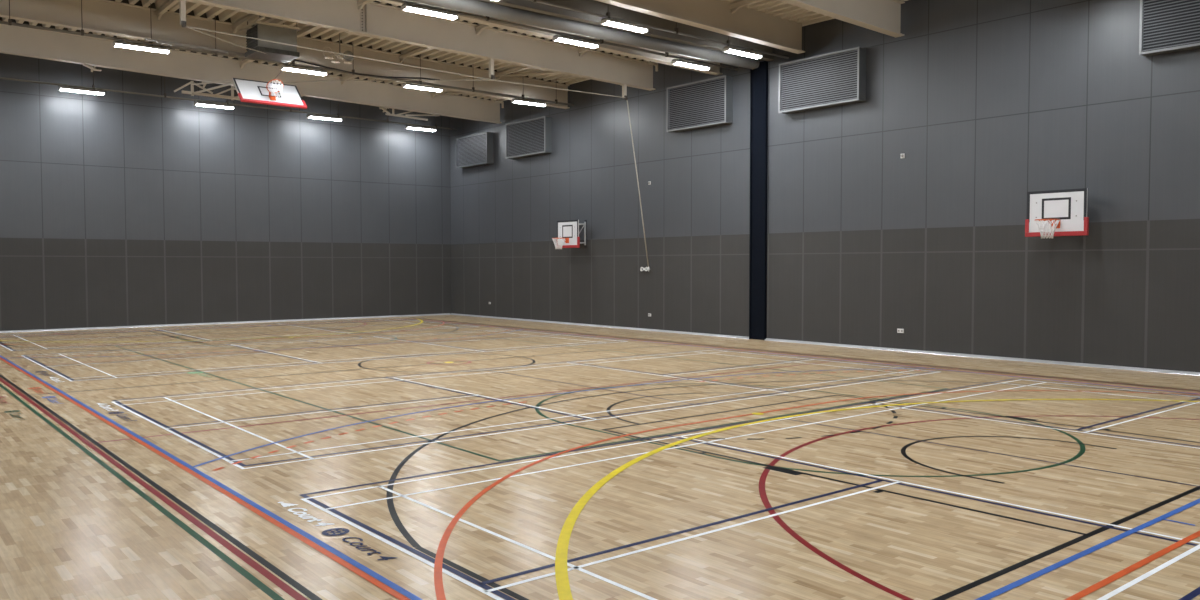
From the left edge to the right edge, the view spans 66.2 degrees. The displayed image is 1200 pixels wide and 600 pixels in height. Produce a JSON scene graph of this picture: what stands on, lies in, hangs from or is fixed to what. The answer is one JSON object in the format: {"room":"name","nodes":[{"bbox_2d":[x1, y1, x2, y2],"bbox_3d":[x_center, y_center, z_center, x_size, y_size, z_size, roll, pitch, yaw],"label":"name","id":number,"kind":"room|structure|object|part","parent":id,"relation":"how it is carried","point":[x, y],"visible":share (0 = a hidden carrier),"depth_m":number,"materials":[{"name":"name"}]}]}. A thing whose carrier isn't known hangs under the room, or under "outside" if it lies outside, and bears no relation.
{"room":"sports hall","nodes":[
{"label":"sports hall","id":0,"kind":"room"},
{"bbox_2d":[0,53,450,330],"bbox_3d":[-14.371,-3.827,32.045,21.360,9.400,0.300,-2,3,-39],"label":"wall","id":1,"kind":"structure","parent":0,"point":[117,208],"depth_m":32.23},
{"bbox_2d":[0,313,450,332],"bbox_3d":[-14.278,0.849,32.048,20.670,0.055,0.085,-2,3,-39],"label":"baseboard","id":2,"kind":"structure","parent":1,"relation":"attached to","point":[444,313],"depth_m":32.40,"materials":[{"name":"metal"}]},
{"bbox_2d":[2,0,906,100],"bbox_3d":[-3.024,-7.233,18.246,21.181,0.650,35.415,-2,3,-39],"label":"ceiling","id":3,"kind":"structure","parent":0,"point":[809,17],"depth_m":25.82,"materials":[{"name":"beige metal"}]},
{"bbox_2d":[0,66,457,129],"bbox_3d":[-13.704,-7.204,30.892,20.500,1.134,0.070,-2,3,-39],"label":"cable conduit","id":4,"kind":"object","parent":3,"relation":"attached to","point":[93,85],"visible":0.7,"depth_m":31.28,"materials":[{"name":"grey metal"}]},
{"bbox_2d":[58,86,104,94],"bbox_3d":[-16.239,-6.581,28.834,1.270,0.156,0.200,-2,3,-39],"label":"light","id":5,"kind":"object","parent":4,"relation":"attached to","point":[61,88],"visible":1,"depth_m":28.76,"materials":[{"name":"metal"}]},
{"bbox_2d":[194,101,234,108],"bbox_3d":[-13.147,-6.657,31.370,1.270,0.156,0.200,-2,3,-39],"label":"light","id":6,"kind":"object","parent":4,"relation":"attached to","point":[197,103],"visible":1,"depth_m":31.30,"materials":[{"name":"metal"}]},
{"bbox_2d":[307,114,341,120],"bbox_3d":[-10.124,-6.726,33.850,1.270,0.156,0.200,-2,3,-39],"label":"light","id":7,"kind":"object","parent":4,"relation":"attached to","point":[314,116],"visible":1,"depth_m":33.75,"materials":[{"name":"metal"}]},
{"bbox_2d":[405,125,435,131],"bbox_3d":[-7.078,-6.800,36.348,1.270,0.156,0.200,-2,3,-39],"label":"light","id":8,"kind":"object","parent":4,"relation":"attached to","point":[406,126],"visible":1,"depth_m":36.25,"materials":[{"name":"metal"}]},
{"bbox_2d":[0,17,501,123],"bbox_3d":[-11.816,-7.234,28.700,20.640,1.440,0.240,-2,3,-39],"label":"roof beam","id":9,"kind":"structure","parent":3,"relation":"attached to","point":[14,40],"depth_m":28.65,"materials":[{"name":"beige metal"}]},
{"bbox_2d":[83,64,101,70],"bbox_3d":[-14.598,-6.682,26.437,0.457,0.158,0.160,-2,3,-39],"label":"bracket","id":10,"kind":"object","parent":9,"relation":"attached to","point":[85,65],"visible":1,"depth_m":26.39,"materials":[{"name":"beige metal"}]},
{"bbox_2d":[174,78,306,108],"bbox_3d":[-10.641,-6.129,27.349,4.394,1.087,1.984,2,3,39],"label":"hoop","id":11,"kind":"object","parent":9,"relation":"hanging from","point":[250,91],"visible":1,"depth_m":26.48,"materials":[{"name":"white"}]},
{"bbox_3d":[-12.020,-6.488,28.378,2.021,0.446,0.538,-2,3,-39],"label":"beam frame","id":12,"kind":"part","parent":11,"relation":"part of","materials":[{"name":"beige metal"}]},
{"bbox_2d":[239,59,252,68],"bbox_3d":[-9.998,-7.340,27.425,0.100,0.209,4.230,-2,3,-39],"label":"strut","id":13,"kind":"object","parent":9,"relation":"attached to","point":[245,61],"visible":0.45,"depth_m":28.76,"materials":[{"name":"beige metal"}]},
{"bbox_2d":[340,74,358,83],"bbox_3d":[-7.417,-7.346,29.545,0.100,0.209,4.230,-2,3,-39],"label":"strut","id":14,"kind":"object","parent":9,"relation":"attached to","point":[350,76],"visible":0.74,"depth_m":30.71,"materials":[{"name":"beige metal"}]},
{"bbox_2d":[431,89,450,97],"bbox_3d":[-4.742,-7.353,31.741,0.100,0.209,4.230,-2,3,-39],"label":"strut","id":15,"kind":"object","parent":9,"relation":"attached to","point":[444,90],"visible":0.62,"depth_m":32.98,"materials":[{"name":"beige metal"}]},
{"bbox_2d":[431,92,469,94],"bbox_3d":[-3.768,-7.390,32.572,4.870,0.148,0.205,1,2,17],"label":"brace","id":16,"kind":"object","parent":15,"relation":"attached to","point":[445,93],"visible":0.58,"depth_m":33.02,"materials":[{"name":"beige metal"}]},
{"bbox_2d":[239,15,299,62],"bbox_3d":[-8.521,-6.846,23.899,1.130,1.050,1.800,-2,3,-39],"label":"ceiling ventilation unit","id":17,"kind":"object","parent":3,"relation":"hanging from","point":[276,52],"visible":0.92,"depth_m":23.64,"materials":[{"name":"beige metal"}]},
{"bbox_2d":[246,25,257,50],"bbox_3d":[-8.936,-6.718,23.596,0.038,0.520,0.770,-2,3,-39],"label":"grille","id":18,"kind":"object","parent":17,"relation":"attached to","point":[252,32],"depth_m":23.56,"materials":[{"name":"black metal"}]},
{"bbox_3d":[-8.521,-7.061,23.891,1.130,0.090,1.800,-2,3,-39],"label":"frame","id":19,"kind":"part","parent":17,"relation":"part of","materials":[{"name":"beige metal"}]},
{"bbox_3d":[-8.533,-6.732,23.927,1.000,0.580,0.850,-2,3,-39],"label":"casing","id":20,"kind":"part","parent":17,"relation":"part of","materials":[{"name":"grey metal"}]},
{"bbox_2d":[0,0,569,108],"bbox_3d":[-9.108,-7.109,25.401,20.640,1.440,0.240,-2,3,-39],"label":"roof beam","id":21,"kind":"structure","parent":3,"relation":"attached to","point":[110,17],"depth_m":24.62,"materials":[{"name":"beige metal"}]},
{"bbox_2d":[156,0,178,19],"bbox_3d":[-9.940,-7.208,21.885,0.100,0.209,4.330,-2,3,-39],"label":"strut","id":22,"kind":"object","parent":21,"relation":"attached to","point":[171,3],"visible":1,"depth_m":22.94,"materials":[{"name":"beige metal"}]},
{"bbox_2d":[232,14,258,33],"bbox_3d":[-8.479,-7.211,23.085,0.100,0.209,4.330,-2,3,-39],"label":"strut","id":23,"kind":"object","parent":21,"relation":"attached to","point":[250,17],"visible":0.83,"depth_m":24.07,"materials":[{"name":"beige metal"}]},
{"bbox_2d":[297,25,318,37],"bbox_3d":[-7.258,-7.214,24.088,0.100,0.209,4.330,-2,3,-39],"label":"strut","id":24,"kind":"object","parent":21,"relation":"attached to","point":[310,28],"visible":0.36,"depth_m":24.86,"materials":[{"name":"beige metal"}]},
{"bbox_2d":[399,47,431,62],"bbox_3d":[-4.676,-7.220,26.208,0.100,0.209,4.330,-2,3,-39],"label":"strut","id":25,"kind":"object","parent":21,"relation":"attached to","point":[403,57],"visible":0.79,"depth_m":27.21,"materials":[{"name":"beige metal"}]},
{"bbox_2d":[495,66,529,79],"bbox_3d":[-2.001,-7.226,28.404,0.100,0.209,4.330,-2,3,-39],"label":"strut","id":26,"kind":"object","parent":21,"relation":"attached to","point":[499,75],"visible":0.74,"depth_m":29.41,"materials":[{"name":"beige metal"}]},
{"bbox_2d":[502,71,560,76],"bbox_3d":[-0.969,-7.263,29.258,4.870,0.146,0.206,1,2,19],"label":"brace","id":27,"kind":"object","parent":26,"relation":"attached to","point":[548,72],"visible":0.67,"depth_m":29.65,"materials":[{"name":"beige metal"}]},
{"bbox_2d":[0,0,573,105],"bbox_3d":[-8.819,-6.965,24.945,20.500,1.188,0.071,-2,3,-39],"label":"cable conduit","id":28,"kind":"object","parent":3,"relation":"attached to","point":[9,22],"visible":0.84,"depth_m":24.35,"materials":[{"name":"grey metal"}]},
{"bbox_2d":[113,41,169,53],"bbox_3d":[-11.385,-6.300,22.863,1.270,0.156,0.200,-2,3,-39],"label":"light","id":29,"kind":"object","parent":28,"relation":"attached to","point":[123,44],"visible":1,"depth_m":22.78,"materials":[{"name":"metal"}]},
{"bbox_2d":[144,38,245,57],"bbox_3d":[-10.244,-6.434,23.509,2.550,0.110,0.200,-2,3,-39],"label":"cable tray","id":30,"kind":"object","parent":28,"relation":"attached to","point":[157,42],"visible":0.9,"depth_m":23.41,"materials":[{"name":"metal"}]},
{"bbox_2d":[280,65,327,75],"bbox_3d":[-8.192,-6.379,25.482,1.270,0.156,0.200,-2,3,-39],"label":"light","id":31,"kind":"object","parent":28,"relation":"attached to","point":[283,67],"visible":1,"depth_m":25.40,"materials":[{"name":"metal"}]},
{"bbox_2d":[294,59,439,79],"bbox_3d":[-6.625,-6.556,26.568,4.533,0.204,0.044,-2,3,-39],"label":"cable","id":32,"kind":"object","parent":28,"relation":"hanging from","point":[294,59],"visible":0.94,"depth_m":26.40,"materials":[{"name":"black plastic"}]},
{"bbox_2d":[402,82,442,91],"bbox_3d":[-5.355,-6.447,27.809,1.270,0.156,0.200,-2,3,-39],"label":"light","id":33,"kind":"object","parent":28,"relation":"attached to","point":[407,85],"visible":1,"depth_m":27.73,"materials":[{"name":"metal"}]},
{"bbox_2d":[511,98,545,106],"bbox_3d":[-2.341,-6.521,30.282,1.270,0.156,0.200,-2,3,-39],"label":"light","id":34,"kind":"object","parent":28,"relation":"attached to","point":[514,100],"visible":1,"depth_m":30.18,"materials":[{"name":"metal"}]},
{"bbox_2d":[323,33,353,63],"bbox_3d":[-7.251,-6.990,25.519,0.885,0.810,0.240,-2,3,-39],"label":"cluster","id":35,"kind":"object","parent":3,"relation":"hanging from","point":[347,59],"visible":0.96,"depth_m":25.53,"materials":[{"name":"beige metal"}]},
{"bbox_2d":[379,107,439,120],"bbox_3d":[-7.047,-7.164,33.966,2.518,0.925,0.060,-2,3,-39],"label":"frame","id":36,"kind":"object","parent":3,"relation":"hanging from","point":[382,108],"visible":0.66,"depth_m":33.93,"materials":[{"name":"beige metal"}]},
{"bbox_2d":[179,0,654,99],"bbox_3d":[-6.335,-6.761,22.034,20.640,1.881,0.240,-2,3,-39],"label":"roof beam","id":37,"kind":"structure","parent":3,"relation":"attached to","point":[386,21],"depth_m":23.99,"materials":[{"name":"beige metal"}]},
{"bbox_3d":[-9.009,-6.223,19.858,0.180,0.550,0.180,-2,3,-39],"label":"drop post","id":38,"kind":"part","parent":37,"relation":"part of","materials":[{"name":"beige metal"}]},
{"bbox_2d":[187,27,292,82],"bbox_3d":[-8.719,-6.218,23.325,1.117,0.388,6.987,0,2,-5],"label":"rope","id":39,"kind":"object","parent":37,"relation":"attached to","point":[187,27],"visible":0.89,"depth_m":22.19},
{"bbox_3d":[-5.771,-6.878,22.493,0.900,0.785,0.220,-2,3,-39],"label":"splice plate","id":40,"kind":"part","parent":37,"relation":"part of","materials":[{"name":"beige metal"}]},
{"bbox_2d":[357,0,372,9],"bbox_3d":[-4.981,-7.109,21.315,0.100,0.209,2.770,-2,3,-39],"label":"strut","id":41,"kind":"object","parent":37,"relation":"attached to","point":[361,3],"visible":1,"depth_m":22.21,"materials":[{"name":"beige metal"}]},
{"bbox_2d":[279,80,482,83],"bbox_3d":[-6.726,-6.367,27.267,9.114,0.713,0.927,1,2,27],"label":"rope","id":42,"kind":"object","parent":37,"relation":"attached to","point":[320,80],"visible":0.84,"depth_m":27.31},
{"bbox_2d":[186,26,648,266],"bbox_3d":[-3.708,-3.477,24.419,13.839,5.236,0.359,-2,3,-39],"label":"rope","id":43,"kind":"object","parent":37,"relation":"hanging from","point":[186,26],"visible":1,"depth_m":24.70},
{"bbox_2d":[475,24,491,34],"bbox_3d":[-2.399,-7.115,23.435,0.100,0.209,2.770,-2,3,-39],"label":"strut","id":44,"kind":"object","parent":37,"relation":"attached to","point":[482,27],"visible":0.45,"depth_m":24.30,"materials":[{"name":"beige metal"}]},
{"bbox_3d":[-2.933,-6.262,24.847,0.180,0.500,0.180,-2,3,-39],"label":"drop post","id":45,"kind":"part","parent":37,"relation":"part of","materials":[{"name":"beige metal"}]},
{"bbox_2d":[578,47,593,56],"bbox_3d":[0.276,-7.122,25.631,0.100,0.209,2.770,-2,3,-39],"label":"strut","id":46,"kind":"object","parent":37,"relation":"attached to","point":[582,51],"visible":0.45,"depth_m":26.50,"materials":[{"name":"beige metal"}]},
{"bbox_3d":[0.739,-6.321,27.860,0.180,0.400,0.180,-2,3,-39],"label":"drop post","id":47,"kind":"part","parent":37,"relation":"part of","materials":[{"name":"beige metal"}]},
{"bbox_2d":[494,100,503,107],"bbox_3d":[-3.829,-7.430,34.916,0.380,0.250,0.060,-2,3,-39],"label":"bracket","id":48,"kind":"object","parent":3,"relation":"attached to","point":[495,101],"visible":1,"depth_m":34.92,"materials":[{"name":"beige metal"}]},
{"bbox_2d":[376,0,722,75],"bbox_3d":[-4.547,-6.919,19.846,20.640,1.440,0.240,-2,3,-39],"label":"roof beam","id":49,"kind":"structure","parent":3,"relation":"attached to","point":[714,70],"depth_m":23.78,"materials":[{"name":"beige metal"}]},
{"bbox_2d":[389,0,737,69],"bbox_3d":[-4.093,-6.713,19.191,20.500,1.118,0.070,-2,3,-39],"label":"cable conduit","id":50,"kind":"object","parent":3,"relation":"attached to","point":[601,41],"visible":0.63,"depth_m":21.82,"materials":[{"name":"grey metal"}]},
{"bbox_2d":[401,3,457,19],"bbox_3d":[-3.621,-6.161,19.600,1.270,0.156,0.200,-2,3,-39],"label":"light","id":51,"kind":"object","parent":50,"relation":"attached to","point":[407,7],"visible":1,"depth_m":19.52,"materials":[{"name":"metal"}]},
{"bbox_2d":[552,35,598,48],"bbox_3d":[-0.575,-6.226,22.099,1.270,0.156,0.200,-2,3,-39],"label":"light","id":52,"kind":"object","parent":50,"relation":"attached to","point":[561,38],"visible":1,"depth_m":22.01,"materials":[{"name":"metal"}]},
{"bbox_2d":[671,59,709,70],"bbox_3d":[2.424,-6.299,24.559,1.270,0.156,0.200,-2,3,-39],"label":"light","id":53,"kind":"object","parent":50,"relation":"attached to","point":[680,62],"visible":1,"depth_m":24.46,"materials":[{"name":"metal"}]},
{"bbox_2d":[408,0,773,68],"bbox_3d":[-3.561,-6.482,18.614,20.580,0.878,0.900,-2,3,-39],"label":"ceiling beam","id":54,"kind":"structure","parent":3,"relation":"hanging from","point":[520,11],"depth_m":21.47,"materials":[{"name":"metal"}]},
{"bbox_2d":[648,61,657,70],"bbox_3d":[1.627,-7.179,28.272,0.380,0.250,0.060,-2,3,-39],"label":"bracket","id":55,"kind":"object","parent":3,"relation":"attached to","point":[649,62],"visible":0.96,"depth_m":28.30,"materials":[{"name":"beige metal"}]},
{"bbox_2d":[528,0,788,58],"bbox_3d":[-2.951,-6.641,17.801,20.500,1.053,0.070,-2,3,-39],"label":"cable conduit","id":56,"kind":"object","parent":3,"relation":"attached to","point":[607,15],"visible":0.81,"depth_m":21.36,"materials":[{"name":"grey metal"}]},
{"bbox_2d":[723,46,762,58],"bbox_3d":[3.605,-6.258,23.200,1.270,0.156,0.200,-2,3,-39],"label":"light","id":57,"kind":"object","parent":56,"relation":"attached to","point":[752,54],"visible":1,"depth_m":23.11,"materials":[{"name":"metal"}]},
{"bbox_2d":[595,0,804,53],"bbox_3d":[-2.665,-6.868,17.380,20.420,1.435,0.240,-2,3,-39],"label":"roof beam","id":58,"kind":"structure","parent":3,"relation":"attached to","point":[752,25],"depth_m":22.06,"materials":[{"name":"beige metal"}]},
{"bbox_2d":[730,0,763,13],"bbox_3d":[4.010,-6.950,21.085,0.100,0.209,2.700,-2,3,-39],"label":"strut","id":59,"kind":"object","parent":58,"relation":"attached to","point":[735,6],"visible":1,"depth_m":21.83,"materials":[{"name":"beige metal"}]},
{"bbox_2d":[778,0,904,37],"bbox_3d":[-0.836,-6.728,15.328,20.640,1.440,0.240,-2,3,-39],"label":"roof beam","id":60,"kind":"structure","parent":3,"relation":"attached to","point":[881,16],"depth_m":20.96,"materials":[{"name":"beige metal"}]},
{"bbox_2d":[0,315,1199,599],"bbox_3d":[-3.101,1.486,18.513,21.360,0.205,35.815,-2,3,-39],"label":"floor","id":61,"kind":"structure","parent":0,"point":[433,457],"depth_m":9.47,"materials":[{"name":"brown wood"}]},
{"bbox_2d":[600,18,648,32],"bbox_3d":[0.559,-6.198,20.701,1.270,0.156,0.200,-2,3,-39],"label":"light","id":62,"kind":"object","parent":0,"point":[606,21],"visible":1,"depth_m":20.62,"materials":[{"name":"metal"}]},
{"bbox_2d":[450,0,1199,371],"bbox_3d":[5.034,-3.575,25.003,0.300,9.400,35.215,-2,3,-39],"label":"wall","id":63,"kind":"structure","parent":0,"point":[988,104],"depth_m":22.05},
{"bbox_2d":[456,132,492,167],"bbox_3d":[-5.017,-5.957,36.682,0.311,1.220,2.350,-2,3,-39],"label":"louvres","id":64,"kind":"object","parent":63,"relation":"attached to","point":[472,150],"visible":1,"depth_m":36.49,"materials":[{"name":"black metal"}]},
{"bbox_3d":[-5.047,-5.957,36.657,0.010,1.160,2.290,-2,3,-39],"label":"plate","id":65,"kind":"part","parent":64,"relation":"part of","materials":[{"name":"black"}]},
{"bbox_2d":[506,116,551,158],"bbox_3d":[-2.638,-5.938,33.781,0.311,1.280,2.510,-2,3,-39],"label":"louvres","id":66,"kind":"object","parent":63,"relation":"attached to","point":[531,137],"visible":1,"depth_m":33.58,"materials":[{"name":"black metal"}]},
{"bbox_2d":[552,220,586,248],"bbox_3d":[-1.026,-2.232,31.421,1.111,1.008,1.172,0,2,9],"label":"hoop","id":67,"kind":"object","parent":63,"relation":"attached to","point":[568,232],"visible":1,"depth_m":31.31,"materials":[{"name":"white plastic"}]},
{"bbox_3d":[-0.867,-2.281,31.561,0.565,0.800,0.550,-2,3,-39],"label":"support frame","id":68,"kind":"part","parent":67,"relation":"part of","materials":[{"name":"grey paint"}]},
{"bbox_3d":[-0.650,-2.278,31.740,0.011,0.940,0.620,-2,3,-39],"label":"wall plate","id":69,"kind":"part","parent":67,"relation":"part of","materials":[{"name":"black metal"}]},
{"bbox_2d":[451,313,748,338],"bbox_3d":[-1.028,0.827,32.268,0.085,0.055,16.555,-2,3,-39],"label":"baseboard","id":70,"kind":"structure","parent":63,"relation":"attached to","point":[669,331],"depth_m":30.42,"materials":[{"name":"metal"}]},
{"bbox_2d":[640,267,649,271],"bbox_3d":[1.435,-0.975,29.146,0.143,0.161,0.409,-2,3,-39],"label":"cleat","id":71,"kind":"object","parent":63,"relation":"attached to","point":[645,268],"visible":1,"depth_m":29.09,"materials":[{"name":"grey paint"}]},
{"bbox_2d":[666,75,732,131],"bbox_3d":[2.903,-5.728,27.032,0.311,1.330,2.420,-2,3,-39],"label":"louvres","id":72,"kind":"object","parent":63,"relation":"attached to","point":[705,103],"visible":1,"depth_m":26.86,"materials":[{"name":"black metal"}]},
{"bbox_2d":[749,61,767,339],"bbox_3d":[4.394,-2.723,25.509,0.089,7.660,0.560,-2,3,-39],"label":"guide","id":73,"kind":"object","parent":63,"relation":"attached to","point":[758,76],"visible":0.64,"depth_m":25.50,"materials":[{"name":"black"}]},
{"bbox_2d":[778,47,865,113],"bbox_3d":[5.678,-5.605,23.652,0.311,1.300,2.510,-2,3,-39],"label":"louvres","id":74,"kind":"object","parent":63,"relation":"attached to","point":[837,78],"visible":1,"depth_m":23.49,"materials":[{"name":"black metal"}]},
{"bbox_2d":[765,338,1199,375],"bbox_3d":[10.319,1.349,18.451,0.085,0.055,18.100,-2,3,-39],"label":"baseboard","id":75,"kind":"structure","parent":63,"relation":"attached to","point":[767,339],"depth_m":20.21,"materials":[{"name":"metal"}]},
{"bbox_2d":[1025,188,1088,238],"bbox_3d":[9.362,-1.753,18.771,1.111,1.008,1.172,0,2,9],"label":"hoop","id":76,"kind":"object","parent":63,"relation":"attached to","point":[1051,213],"visible":1,"depth_m":18.62,"materials":[{"name":"white"}]},
{"bbox_2d":[1139,0,1199,55],"bbox_3d":[11.299,-5.361,16.808,0.311,1.350,2.530,-2,3,-39],"label":"louvres","id":77,"kind":"object","parent":63,"relation":"attached to","point":[1166,26],"visible":1,"depth_m":17.37,"materials":[{"name":"black metal"}]}
]}

